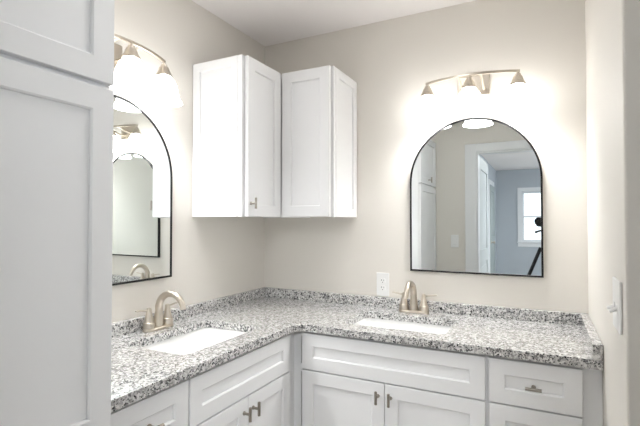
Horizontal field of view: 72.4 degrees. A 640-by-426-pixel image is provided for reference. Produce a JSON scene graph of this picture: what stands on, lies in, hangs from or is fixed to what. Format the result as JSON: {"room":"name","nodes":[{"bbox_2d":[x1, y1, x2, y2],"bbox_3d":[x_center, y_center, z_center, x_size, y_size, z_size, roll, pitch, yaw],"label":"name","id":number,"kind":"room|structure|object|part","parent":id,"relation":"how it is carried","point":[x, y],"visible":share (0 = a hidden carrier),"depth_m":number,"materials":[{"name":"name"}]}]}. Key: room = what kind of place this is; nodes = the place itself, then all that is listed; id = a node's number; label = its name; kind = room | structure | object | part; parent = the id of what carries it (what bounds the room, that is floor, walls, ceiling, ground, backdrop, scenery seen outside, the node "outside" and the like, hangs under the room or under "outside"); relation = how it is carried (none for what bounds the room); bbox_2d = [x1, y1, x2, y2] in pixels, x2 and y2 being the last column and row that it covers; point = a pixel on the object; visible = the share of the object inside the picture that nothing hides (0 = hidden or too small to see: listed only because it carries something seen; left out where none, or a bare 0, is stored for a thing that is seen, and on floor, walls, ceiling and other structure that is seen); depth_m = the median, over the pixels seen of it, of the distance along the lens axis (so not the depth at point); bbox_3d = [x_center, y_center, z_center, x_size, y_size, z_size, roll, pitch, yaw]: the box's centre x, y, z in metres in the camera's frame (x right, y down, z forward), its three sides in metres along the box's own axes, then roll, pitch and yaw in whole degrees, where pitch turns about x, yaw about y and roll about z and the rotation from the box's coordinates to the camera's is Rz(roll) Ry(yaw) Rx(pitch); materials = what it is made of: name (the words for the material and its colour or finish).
{"room":"bathroom","nodes":[
{"label":"bathroom","id":0,"kind":"room"},
{"bbox_2d":[109,0,264,322],"bbox_3d":[-0.919,0.150,1.752,0.120,2.442,2.280,-1,-1,27],"label":"wall","id":1,"kind":"structure","parent":0,"point":[213,257],"depth_m":2.14,"materials":[{"name":"white paint"}]},
{"bbox_2d":[112,95,172,285],"bbox_3d":[-0.837,-0.093,1.763,0.017,0.770,0.625,-1,-1,27],"label":"arched mirror","id":2,"kind":"object","parent":1,"relation":"attached to","point":[142,167],"visible":0.46,"depth_m":1.87,"materials":[{"name":"black mirror"}]},
{"bbox_2d":[109,33,182,106],"bbox_3d":[-0.758,-0.582,1.686,0.238,0.216,0.564,-1,-1,27],"label":"vanity light","id":3,"kind":"object","parent":1,"relation":"attached to","point":[130,75],"visible":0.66,"depth_m":1.72,"materials":[{"name":"white glass"}]},
{"bbox_3d":[-0.855,-0.636,1.737,0.019,0.105,0.152,-1,-1,27],"label":"plate","id":4,"kind":"part","parent":3,"relation":"part of","materials":[{"name":"beige metal"}]},
{"bbox_3d":[-0.720,-0.530,1.666,0.154,0.111,0.154,-1,-1,27],"label":"lamp shade","id":5,"kind":"part","parent":3,"relation":"part of","materials":[{"name":"white glass"}]},
{"bbox_3d":[-0.667,-0.526,1.869,0.154,0.111,0.154,-1,-1,27],"label":"lamp shade","id":6,"kind":"part","parent":3,"relation":"part of","materials":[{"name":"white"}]},
{"bbox_2d":[112,288,265,337],"bbox_3d":[-0.693,0.475,2.026,0.026,0.052,1.519,-1,-1,27],"label":"backsplash","id":7,"kind":"structure","parent":1,"relation":"attached to","point":[119,328],"depth_m":2.16,"materials":[{"name":"stone"}]},
{"bbox_2d":[192,54,294,217],"bbox_3d":[-0.331,-0.357,2.381,0.361,0.762,0.637,-1,-1,27],"label":"upper cabinet","id":8,"kind":"object","parent":1,"relation":"attached to","point":[237,99],"visible":0.95,"depth_m":2.13,"materials":[{"name":"white paint"}]},
{"bbox_3d":[-0.509,-0.362,2.121,0.278,0.762,0.012,-1,-1,27],"label":"panel","id":9,"kind":"part","parent":8,"relation":"part of","materials":[{"name":"white paint"}]},
{"bbox_3d":[-0.507,-0.362,2.124,0.188,0.672,0.001,-1,-1,27],"label":"panel","id":10,"kind":"part","parent":8,"relation":"part of","materials":[{"name":"white paint"}]},
{"bbox_3d":[-0.311,-0.046,2.055,0.036,0.052,0.015,-1,-1,27],"label":"handle","id":11,"kind":"part","parent":8,"relation":"part of","materials":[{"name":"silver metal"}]},
{"bbox_3d":[-0.280,-0.361,2.183,0.020,0.758,0.288,-1,-1,27],"label":"door","id":12,"kind":"part","parent":8,"relation":"part of","materials":[{"name":"white paint"}]},
{"bbox_3d":[-0.284,-0.361,2.185,0.008,0.642,0.171,-1,-1,27],"label":"panel","id":13,"kind":"part","parent":8,"relation":"part of","materials":[{"name":"white paint"}]},
{"bbox_2d":[192,0,475,45],"bbox_3d":[-0.038,-1.188,-1.885,5.020,0.100,8.240,-1,-1,27],"label":"ceiling","id":14,"kind":"structure","parent":0,"point":[267,22],"depth_m":2.31,"materials":[{"name":"white paint"}]},
{"bbox_2d":[264,0,587,313],"bbox_3d":[0.451,0.162,2.400,1.972,2.442,0.120,-1,-1,27],"label":"wall","id":15,"kind":"structure","parent":0,"point":[391,62],"depth_m":2.26,"materials":[{"name":"white paint"}]},
{"bbox_2d":[281,65,356,217],"bbox_3d":[-0.006,-0.357,2.390,0.317,0.762,0.326,-1,-1,27],"label":"upper cabinet","id":16,"kind":"object","parent":15,"relation":"attached to","point":[319,104],"visible":1,"depth_m":2.26,"materials":[{"name":"white paint"}]},
{"bbox_3d":[-0.071,-0.360,2.256,0.163,0.642,0.008,-1,-1,27],"label":"panel","id":17,"kind":"part","parent":16,"relation":"part of","materials":[{"name":"white paint"}]},
{"bbox_3d":[-0.073,-0.360,2.253,0.280,0.758,0.020,-1,-1,27],"label":"door","id":18,"kind":"part","parent":16,"relation":"part of","materials":[{"name":"white paint"}]},
{"bbox_3d":[0.136,-0.358,2.343,0.001,0.672,0.188,-1,-1,27],"label":"panel","id":19,"kind":"part","parent":16,"relation":"part of","materials":[{"name":"white paint"}]},
{"bbox_3d":[0.140,-0.358,2.341,0.012,0.762,0.278,-1,-1,27],"label":"panel","id":20,"kind":"part","parent":16,"relation":"part of","materials":[{"name":"white paint"}]},
{"bbox_2d":[377,272,388,295],"bbox_3d":[0.342,0.389,2.379,0.071,0.126,0.008,-1,-1,27],"label":"wall outlet","id":21,"kind":"object","parent":15,"relation":"attached to","point":[382,278],"visible":1,"depth_m":2.38,"materials":[{"name":"white plastic"}]},
{"bbox_2d":[262,287,587,325],"bbox_3d":[0.417,0.481,2.327,1.729,0.052,0.026,-1,-1,27],"label":"backsplash","id":22,"kind":"structure","parent":15,"relation":"attached to","point":[548,316],"depth_m":2.20,"materials":[{"name":"stone"}]},
{"bbox_2d":[412,69,536,122],"bbox_3d":[0.715,-0.575,2.076,0.564,0.216,0.238,-1,-1,27],"label":"vanity light","id":23,"kind":"object","parent":15,"relation":"attached to","point":[471,89],"visible":1,"depth_m":2.03,"materials":[{"name":"white glass"}]},
{"bbox_3d":[0.534,-0.520,2.171,0.154,0.111,0.154,-1,-1,27],"label":"lamp shade","id":24,"kind":"part","parent":23,"relation":"part of","materials":[{"name":"white glass"}]},
{"bbox_3d":[0.696,-0.523,2.038,0.154,0.111,0.154,-1,-1,27],"label":"lamp shade","id":25,"kind":"part","parent":23,"relation":"part of","materials":[{"name":"white glass"}]},
{"bbox_3d":[0.765,-0.628,2.175,0.152,0.105,0.019,-1,-1,27],"label":"plate","id":26,"kind":"part","parent":23,"relation":"part of","materials":[{"name":"silver metal"}]},
{"bbox_3d":[0.774,-0.627,2.083,0.018,0.046,0.136,-1,-1,27],"label":"arm","id":27,"kind":"part","parent":23,"relation":"part of","materials":[{"name":"beige metal"}]},
{"bbox_3d":[0.899,-0.524,1.985,0.154,0.111,0.154,-1,-1,27],"label":"lamp shade","id":28,"kind":"part","parent":23,"relation":"part of","materials":[{"name":"white glass"}]},
{"bbox_2d":[410,118,543,277],"bbox_3d":[0.755,-0.085,2.170,0.625,0.773,0.017,-1,-1,27],"label":"arched mirror","id":29,"kind":"object","parent":15,"relation":"attached to","point":[476,184],"visible":1,"depth_m":2.15,"materials":[{"name":"black mirror"}]},
{"bbox_2d":[585,0,639,425],"bbox_3d":[1.531,0.141,1.216,1.268,2.442,1.006,-1,-1,27],"label":"wall","id":30,"kind":"structure","parent":0,"point":[612,27],"depth_m":1.19,"materials":[{"name":"white paint"}]},
{"bbox_2d":[580,314,602,360],"bbox_3d":[1.047,0.469,1.693,0.031,0.052,0.530,-1,-1,27],"label":"backsplash","id":31,"kind":"structure","parent":30,"relation":"attached to","point":[595,346],"depth_m":1.57,"materials":[{"name":"stone"}]},
{"bbox_2d":[607,277,622,334],"bbox_3d":[0.774,0.241,1.155,0.025,0.133,0.124,-1,-1,27],"label":"light switch","id":32,"kind":"object","parent":30,"relation":"attached to","point":[616,307],"visible":1,"depth_m":1.13,"materials":[{"name":"white plastic"}]},
{"bbox_3d":[0.782,0.241,1.151,0.006,0.133,0.124,-1,-1,27],"label":"plate","id":33,"kind":"part","parent":32,"relation":"part of","materials":[{"name":"white plastic"}]},
{"bbox_3d":[-0.038,1.353,-1.932,5.020,0.100,8.240,-1,-1,27],"label":"floor","id":34,"kind":"structure","parent":0,"visible":0},
{"bbox_2d":[0,0,114,425],"bbox_3d":[-0.903,0.294,0.941,0.640,2.125,0.606,-1,-1,27],"label":"linen cabinet","id":35,"kind":"object","parent":34,"relation":"on","point":[57,56],"visible":1,"depth_m":0.97,"materials":[{"name":"white paint"}]},
{"bbox_3d":[-0.662,0.115,0.821,0.008,0.729,0.480,-1,-1,27],"label":"panel","id":36,"kind":"part","parent":35,"relation":"part of","materials":[{"name":"white paint"}]},
{"bbox_3d":[-0.662,-0.543,0.834,0.008,0.320,0.480,-1,-1,27],"label":"panel","id":37,"kind":"part","parent":35,"relation":"part of","materials":[{"name":"white paint"}]},
{"bbox_3d":[-0.659,-0.543,0.832,0.020,0.440,0.600,-1,-1,27],"label":"door","id":38,"kind":"part","parent":35,"relation":"part of","materials":[{"name":"white paint"}]},
{"bbox_2d":[111,379,187,425],"bbox_3d":[-0.718,0.944,1.363,0.574,0.842,0.330,-1,-1,27],"label":"base cabinet","id":39,"kind":"object","parent":34,"relation":"on","point":[168,406],"visible":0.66,"depth_m":1.30,"materials":[{"name":"white paint"}]},
{"bbox_3d":[-0.505,0.612,1.264,0.008,0.045,0.202,-1,-1,27],"label":"panel","id":40,"kind":"part","parent":39,"relation":"part of","materials":[{"name":"white paint"}]},
{"bbox_2d":[188,332,293,425],"bbox_3d":[-0.484,0.952,1.820,0.574,0.842,0.696,-1,-1,27],"label":"vanity cabinet","id":41,"kind":"object","parent":34,"relation":"on","point":[255,387],"visible":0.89,"depth_m":1.68,"materials":[{"name":"white paint"}]},
{"bbox_3d":[-0.355,0.978,1.542,0.020,0.549,0.310,-1,-1,27],"label":"door","id":42,"kind":"part","parent":41,"relation":"part of","materials":[{"name":"white paint"}]},
{"bbox_3d":[-0.358,0.978,1.544,0.008,0.433,0.194,-1,-1,27],"label":"panel","id":43,"kind":"part","parent":41,"relation":"part of","materials":[{"name":"white paint"}]},
{"bbox_3d":[-0.287,0.620,1.690,0.008,0.045,0.507,-1,-1,27],"label":"panel","id":44,"kind":"part","parent":41,"relation":"part of","materials":[{"name":"white paint"}]},
{"bbox_3d":[-0.272,0.758,1.646,0.036,0.052,0.015,-1,-1,27],"label":"handle","id":45,"kind":"part","parent":41,"relation":"part of","materials":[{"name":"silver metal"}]},
{"bbox_3d":[-0.246,0.758,1.697,0.036,0.052,0.015,-1,-1,27],"label":"handle","id":46,"kind":"part","parent":41,"relation":"part of","materials":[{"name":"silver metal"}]},
{"bbox_3d":[-0.212,0.983,1.821,0.020,0.549,0.310,-1,-1,27],"label":"door","id":47,"kind":"part","parent":41,"relation":"part of","materials":[{"name":"white paint"}]},
{"bbox_3d":[-0.216,0.983,1.822,0.008,0.433,0.193,-1,-1,27],"label":"panel","id":48,"kind":"part","parent":41,"relation":"part of","materials":[{"name":"white paint"}]},
{"bbox_3d":[-0.288,0.900,1.721,0.019,0.742,0.696,-1,-1,27],"label":"frame","id":49,"kind":"part","parent":41,"relation":"part of","materials":[{"name":"white paint"}]},
{"bbox_2d":[294,331,487,425],"bbox_3d":[0.360,0.956,2.039,0.844,0.842,0.574,-1,-1,27],"label":"vanity cabinet","id":50,"kind":"object","parent":34,"relation":"on","point":[339,380],"visible":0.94,"depth_m":1.81,"materials":[{"name":"white paint"}]},
{"bbox_3d":[0.097,0.985,1.905,0.273,0.433,0.008,-1,-1,27],"label":"panel","id":51,"kind":"part","parent":50,"relation":"part of","materials":[{"name":"white paint"}]},
{"bbox_3d":[0.096,0.985,1.902,0.390,0.549,0.020,-1,-1,27],"label":"door","id":52,"kind":"part","parent":50,"relation":"part of","materials":[{"name":"white paint"}]},
{"bbox_2d":[111,287,602,412],"bbox_3d":[0.072,0.484,1.650,1.729,0.085,1.546,-1,-1,27],"label":"countertop","id":53,"kind":"structure","parent":50,"relation":"on","point":[267,314],"depth_m":1.85,"materials":[{"name":"stone"}]},
{"bbox_2d":[135,290,185,332],"bbox_3d":[-0.686,0.413,1.863,0.193,0.169,0.200,1,-1,-27],"label":"faucet","id":54,"kind":"object","parent":53,"relation":"on","point":[160,321],"visible":1,"depth_m":1.86,"materials":[{"name":"silver metal"}]},
{"bbox_3d":[-0.720,0.442,1.842,0.049,0.086,0.049,-1,-1,27],"label":"handle","id":55,"kind":"part","parent":54,"relation":"part of","materials":[{"name":"silver metal"}]},
{"bbox_3d":[-0.697,0.492,1.886,0.052,0.012,0.156,-1,-1,27],"label":"plate","id":56,"kind":"part","parent":54,"relation":"part of","materials":[{"name":"silver metal"}]},
{"bbox_3d":[-0.674,0.444,1.932,0.049,0.086,0.049,-1,-1,27],"label":"handle","id":57,"kind":"part","parent":54,"relation":"part of","materials":[{"name":"silver metal"}]},
{"bbox_3d":[-0.641,0.409,1.859,0.183,0.159,0.048,-1,-1,27],"label":"spout","id":58,"kind":"part","parent":54,"relation":"part of","materials":[{"name":"silver metal"}]},
{"bbox_2d":[141,327,246,354],"bbox_3d":[-0.499,0.599,1.778,0.362,0.137,0.516,-1,-1,27],"label":"sink","id":59,"kind":"object","parent":53,"relation":"in","point":[191,342],"visible":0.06,"depth_m":1.96,"materials":[{"name":"white ceramic"}]},
{"bbox_2d":[355,318,450,333],"bbox_3d":[0.373,0.603,2.016,0.512,0.137,0.350,-1,-1,27],"label":"sink","id":60,"kind":"object","parent":53,"relation":"in","point":[391,324],"visible":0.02,"depth_m":2.15,"materials":[{"name":"white ceramic"}]},
{"bbox_2d":[392,281,436,313],"bbox_3d":[0.452,0.420,2.212,0.200,0.169,0.193,1,-1,-27],"label":"faucet","id":61,"kind":"object","parent":53,"relation":"on","point":[423,308],"visible":1,"depth_m":2.20,"materials":[{"name":"silver metal"}]},
{"bbox_3d":[0.432,0.450,2.246,0.049,0.086,0.049,-1,-1,27],"label":"handle","id":62,"kind":"part","parent":61,"relation":"part of","materials":[{"name":"silver metal"}]},
{"bbox_3d":[0.449,0.414,2.167,0.048,0.159,0.183,-1,-1,27],"label":"spout","id":63,"kind":"part","parent":61,"relation":"part of","materials":[{"name":"silver metal"}]},
{"bbox_3d":[0.477,0.498,2.222,0.156,0.012,0.052,-1,-1,27],"label":"plate","id":64,"kind":"part","parent":61,"relation":"part of","materials":[{"name":"silver metal"}]},
{"bbox_3d":[0.522,0.449,2.200,0.049,0.086,0.049,-1,-1,27],"label":"handle","id":65,"kind":"part","parent":61,"relation":"part of","materials":[{"name":"silver metal"}]},
{"bbox_3d":[0.234,0.760,1.804,0.015,0.052,0.035,-1,-1,27],"label":"handle","id":66,"kind":"part","parent":50,"relation":"part of","materials":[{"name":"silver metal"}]},
{"bbox_3d":[0.282,0.760,1.780,0.015,0.052,0.035,-1,-1,27],"label":"handle","id":67,"kind":"part","parent":50,"relation":"part of","materials":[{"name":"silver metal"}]},
{"bbox_3d":[0.273,0.622,1.822,0.668,0.045,0.008,-1,-1,27],"label":"panel","id":68,"kind":"part","parent":50,"relation":"part of","materials":[{"name":"white paint"}]},
{"bbox_3d":[0.271,0.622,1.819,0.784,0.161,0.020,-1,-1,27],"label":"drawer","id":69,"kind":"part","parent":50,"relation":"part of","materials":[{"name":"white paint"}]},
{"bbox_3d":[0.448,0.982,1.726,0.275,0.433,0.008,-1,-1,27],"label":"panel","id":70,"kind":"part","parent":50,"relation":"part of","materials":[{"name":"white paint"}]},
{"bbox_3d":[0.446,0.982,1.723,0.392,0.549,0.020,-1,-1,27],"label":"door","id":71,"kind":"part","parent":50,"relation":"part of","materials":[{"name":"white paint"}]},
{"bbox_2d":[487,355,602,425],"bbox_3d":[0.899,0.951,1.763,0.366,0.842,0.574,-1,-1,27],"label":"base cabinet","id":72,"kind":"object","parent":34,"relation":"on","point":[520,392],"visible":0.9,"depth_m":1.55,"materials":[{"name":"white paint"}]},
{"bbox_3d":[0.767,0.839,1.566,0.184,0.154,0.008,-1,-1,27],"label":"panel","id":73,"kind":"part","parent":72,"relation":"part of","materials":[{"name":"white paint"}]},
{"bbox_3d":[0.753,0.620,1.542,0.052,0.015,0.036,-1,-1,27],"label":"handle","id":74,"kind":"part","parent":72,"relation":"part of","materials":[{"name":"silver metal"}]},
{"bbox_3d":[0.767,0.618,1.570,0.184,0.045,0.008,-1,-1,27],"label":"panel","id":75,"kind":"part","parent":72,"relation":"part of","materials":[{"name":"white paint"}]},
{"bbox_3d":[0.766,0.839,1.562,0.300,0.270,0.020,-1,-1,27],"label":"drawer","id":76,"kind":"part","parent":72,"relation":"part of","materials":[{"name":"white paint"}]},
{"bbox_3d":[0.766,0.618,1.567,0.300,0.161,0.020,-1,-1,27],"label":"drawer","id":77,"kind":"part","parent":72,"relation":"part of","materials":[{"name":"white paint"}]}
]}

